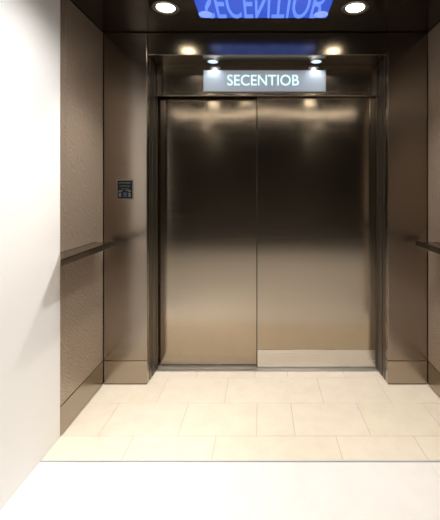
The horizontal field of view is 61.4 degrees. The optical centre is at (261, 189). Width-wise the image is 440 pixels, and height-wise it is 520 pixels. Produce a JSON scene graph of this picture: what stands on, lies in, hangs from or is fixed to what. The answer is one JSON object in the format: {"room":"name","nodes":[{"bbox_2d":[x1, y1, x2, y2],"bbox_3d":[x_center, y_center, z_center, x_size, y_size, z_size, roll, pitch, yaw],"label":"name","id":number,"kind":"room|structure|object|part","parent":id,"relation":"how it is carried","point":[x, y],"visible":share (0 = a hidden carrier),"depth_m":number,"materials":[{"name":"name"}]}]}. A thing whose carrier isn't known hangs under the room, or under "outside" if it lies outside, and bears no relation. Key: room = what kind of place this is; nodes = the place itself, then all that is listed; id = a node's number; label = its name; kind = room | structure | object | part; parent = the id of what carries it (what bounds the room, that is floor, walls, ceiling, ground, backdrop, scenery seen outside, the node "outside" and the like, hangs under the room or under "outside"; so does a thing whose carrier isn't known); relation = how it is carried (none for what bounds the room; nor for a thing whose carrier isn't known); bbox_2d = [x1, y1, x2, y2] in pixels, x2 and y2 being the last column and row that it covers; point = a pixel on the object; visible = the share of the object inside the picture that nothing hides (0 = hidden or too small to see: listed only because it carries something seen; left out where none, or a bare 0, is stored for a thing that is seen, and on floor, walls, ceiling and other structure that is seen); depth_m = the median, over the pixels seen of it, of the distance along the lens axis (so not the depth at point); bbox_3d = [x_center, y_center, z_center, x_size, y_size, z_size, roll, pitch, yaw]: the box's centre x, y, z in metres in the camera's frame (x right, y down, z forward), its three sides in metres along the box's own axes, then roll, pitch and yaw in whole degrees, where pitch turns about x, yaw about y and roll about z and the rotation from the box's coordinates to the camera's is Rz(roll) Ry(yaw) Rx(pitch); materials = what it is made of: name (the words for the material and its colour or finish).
{"room":"elevator interior","nodes":[
{"label":"elevator interior","id":0,"kind":"room"},
{"bbox_2d":[0,0,59,509],"bbox_3d":[-1.140,0.123,1.654,0.160,2.353,0.548,0,0,0],"label":"wall pier","id":1,"kind":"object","parent":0,"point":[29,29],"visible":1,"depth_m":1.66,"materials":[{"name":"white paint"}]},
{"bbox_2d":[60,0,103,405],"bbox_3d":[-1.110,0.123,2.365,0.100,2.353,0.870,0,0,0],"label":"wall","id":2,"kind":"structure","parent":0,"point":[81,40],"depth_m":2.14,"materials":[{"name":"brown metal"}]},
{"bbox_2d":[60,361,102,435],"bbox_3d":[-1.069,1.216,2.188,0.021,0.151,0.517,0,0,0],"label":"baseboard","id":3,"kind":"structure","parent":2,"relation":"attached to","point":[81,396],"depth_m":2.14,"materials":[{"name":"brown metal"}]},
{"bbox_2d":[60,241,115,266],"bbox_3d":[-1.000,0.343,2.038,0.120,0.036,0.650,0,0,0],"label":"handrail","id":4,"kind":"object","parent":2,"relation":"attached to","point":[69,256],"visible":1,"depth_m":1.99,"materials":[{"name":"brown metal"}]},
{"bbox_3d":[-0.995,0.332,2.033,0.086,0.010,0.604,0,0,0],"label":"plate","id":5,"kind":"part","parent":4,"relation":"part of","materials":[{"name":"brown metal"}]},
{"bbox_2d":[0,372,439,519],"bbox_3d":[0.000,1.325,0.050,6.800,0.050,5.500,0,0,0],"label":"floor","id":6,"kind":"structure","parent":0,"point":[174,415],"depth_m":1.82,"materials":[{"name":"beige tile"}]},
{"bbox_2d":[41,460,439,461],"bbox_3d":[0.024,1.309,1.762,2.167,0.021,0.008,0,0,0],"label":"trim","id":7,"kind":"structure","parent":6,"relation":"in","point":[41,460],"depth_m":1.76,"materials":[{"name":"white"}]},
{"bbox_2d":[70,0,439,33],"bbox_3d":[0.000,-1.059,0.050,6.800,0.012,5.500,0,0,0],"label":"ceiling","id":8,"kind":"structure","parent":0,"point":[110,16],"depth_m":2.28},
{"bbox_2d":[151,1,179,14],"bbox_3d":[-0.556,-1.049,2.120,0.160,0.007,0.160,0,0,0],"label":"recessed light","id":9,"kind":"object","parent":8,"relation":"in","point":[162,7],"visible":1,"depth_m":2.12,"materials":[{"name":"white glass"}]},
{"bbox_2d":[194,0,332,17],"bbox_3d":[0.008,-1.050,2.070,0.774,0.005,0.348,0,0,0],"label":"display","id":10,"kind":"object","parent":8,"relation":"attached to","point":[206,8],"visible":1,"depth_m":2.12,"materials":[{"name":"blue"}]},
{"bbox_2d":[341,1,369,14],"bbox_3d":[0.538,-1.049,2.120,0.160,0.007,0.160,0,0,0],"label":"recessed light","id":11,"kind":"object","parent":8,"relation":"in","point":[354,7],"visible":1,"depth_m":2.11,"materials":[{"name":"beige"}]},
{"bbox_2d":[104,33,426,383],"bbox_3d":[0.024,0.123,2.610,2.163,2.353,0.320,0,0,0],"label":"wall","id":12,"kind":"structure","parent":0,"point":[131,60],"depth_m":2.45,"materials":[{"name":"brown metal"}]},
{"bbox_2d":[117,180,132,198],"bbox_3d":[-0.914,-0.004,2.448,0.112,0.132,0.005,0,0,0],"label":"plate","id":13,"kind":"object","parent":12,"relation":"attached to","point":[124,187],"visible":1,"depth_m":2.45,"materials":[{"name":"black metal"}]},
{"bbox_3d":[-0.912,0.045,2.610,0.291,2.189,0.320,0,0,0],"label":"column panel","id":14,"kind":"part","parent":12,"relation":"part of","materials":[{"name":"brown metal"}]},
{"bbox_3d":[-0.912,1.217,2.610,0.291,0.154,0.320,0,0,0],"label":"column panel","id":15,"kind":"part","parent":12,"relation":"part of","materials":[{"name":"brown metal"}]},
{"bbox_2d":[158,97,255,364],"bbox_3d":[-0.378,0.282,2.717,0.776,2.024,0.030,0,0,0],"label":"door","id":16,"kind":"structure","parent":12,"relation":"in","point":[207,145],"depth_m":2.70,"materials":[{"name":"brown metal"}]},
{"bbox_2d":[207,60,218,63],"bbox_3d":[-0.345,-0.898,2.572,0.082,0.003,0.082,0,0,0],"label":"light","id":17,"kind":"object","parent":12,"relation":"attached to","point":[208,61],"visible":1,"depth_m":2.57,"materials":[{"name":"white glass"}]},
{"bbox_2d":[203,70,325,92],"bbox_3d":[0.018,-0.778,2.626,0.878,0.157,0.026,0,0,0],"label":"illuminated sign","id":18,"kind":"object","parent":12,"relation":"attached to","point":[214,81],"visible":1,"depth_m":2.62,"materials":[{"name":"silver metal"}]},
{"bbox_2d":[156,65,377,94],"bbox_3d":[0.036,-0.791,2.651,1.599,0.216,0.022,0,0,0],"label":"trim","id":19,"kind":"structure","parent":12,"relation":"attached to","point":[171,79],"depth_m":2.64,"materials":[{"name":"brown metal"}]},
{"bbox_2d":[155,364,378,371],"bbox_3d":[0.036,1.297,2.684,1.603,0.006,0.112,0,0,0],"label":"trim","id":20,"kind":"structure","parent":12,"relation":"attached to","point":[161,368],"depth_m":2.65,"materials":[{"name":"metal"}]},
{"bbox_2d":[156,95,377,96],"bbox_3d":[0.036,-0.679,2.645,1.601,0.010,0.030,0,0,0],"label":"trim","id":21,"kind":"structure","parent":12,"relation":"attached to","point":[156,95],"depth_m":2.63,"materials":[{"name":"brown metal"}]},
{"bbox_3d":[0.036,-0.910,2.630,1.606,0.020,0.240,0,0,0],"label":"soffit panel","id":22,"kind":"part","parent":12,"relation":"part of","materials":[{"name":"brown metal"}]},
{"bbox_3d":[0.036,-0.975,2.480,1.602,0.150,0.060,0,0,0],"label":"header panel","id":23,"kind":"part","parent":12,"relation":"part of","materials":[{"name":"brown metal"}]},
{"bbox_2d":[256,97,375,366],"bbox_3d":[0.399,0.280,2.682,0.880,2.020,0.030,0,0,0],"label":"door","id":24,"kind":"structure","parent":12,"relation":"in","point":[316,156],"depth_m":2.67,"materials":[{"name":"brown metal"}]},
{"bbox_3d":[0.397,1.225,2.669,0.858,0.126,0.003,0,0,0],"label":"kick plate","id":25,"kind":"part","parent":24,"relation":"part of","materials":[{"name":"silver metal"}]},
{"bbox_2d":[310,60,321,63],"bbox_3d":[0.380,-0.898,2.572,0.082,0.003,0.082,0,0,0],"label":"light","id":26,"kind":"object","parent":12,"relation":"attached to","point":[312,61],"visible":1,"depth_m":2.57,"materials":[{"name":"white glass"}]},
{"bbox_3d":[0.973,0.045,2.610,0.265,2.189,0.320,0,0,0],"label":"column panel","id":27,"kind":"part","parent":12,"relation":"part of","materials":[{"name":"brown metal"}]},
{"bbox_3d":[0.973,1.217,2.610,0.265,0.154,0.320,0,0,0],"label":"column panel","id":28,"kind":"part","parent":12,"relation":"part of","materials":[{"name":"brown metal"}]},
{"bbox_2d":[427,22,439,382],"bbox_3d":[1.157,0.123,2.090,0.100,2.353,1.420,0,0,0],"label":"wall","id":29,"kind":"structure","parent":0,"point":[433,36],"depth_m":2.37,"materials":[{"name":"brown metal"}]},
{"bbox_2d":[416,241,439,254],"bbox_3d":[1.047,0.343,1.907,0.120,0.036,0.913,0,0,0],"label":"handrail","id":30,"kind":"object","parent":29,"relation":"attached to","point":[434,247],"visible":1,"depth_m":2.20,"materials":[{"name":"brown metal"}]},
{"bbox_3d":[1.042,0.332,1.892,0.086,0.010,0.884,0,0,0],"label":"plate","id":31,"kind":"part","parent":30,"relation":"part of","materials":[{"name":"brown metal"}]},
{"bbox_2d":[428,361,439,396],"bbox_3d":[1.117,1.216,1.913,0.021,0.151,1.067,0,0,0],"label":"baseboard","id":32,"kind":"structure","parent":29,"relation":"attached to","point":[433,373],"depth_m":2.35,"materials":[{"name":"brown metal"}]}
]}

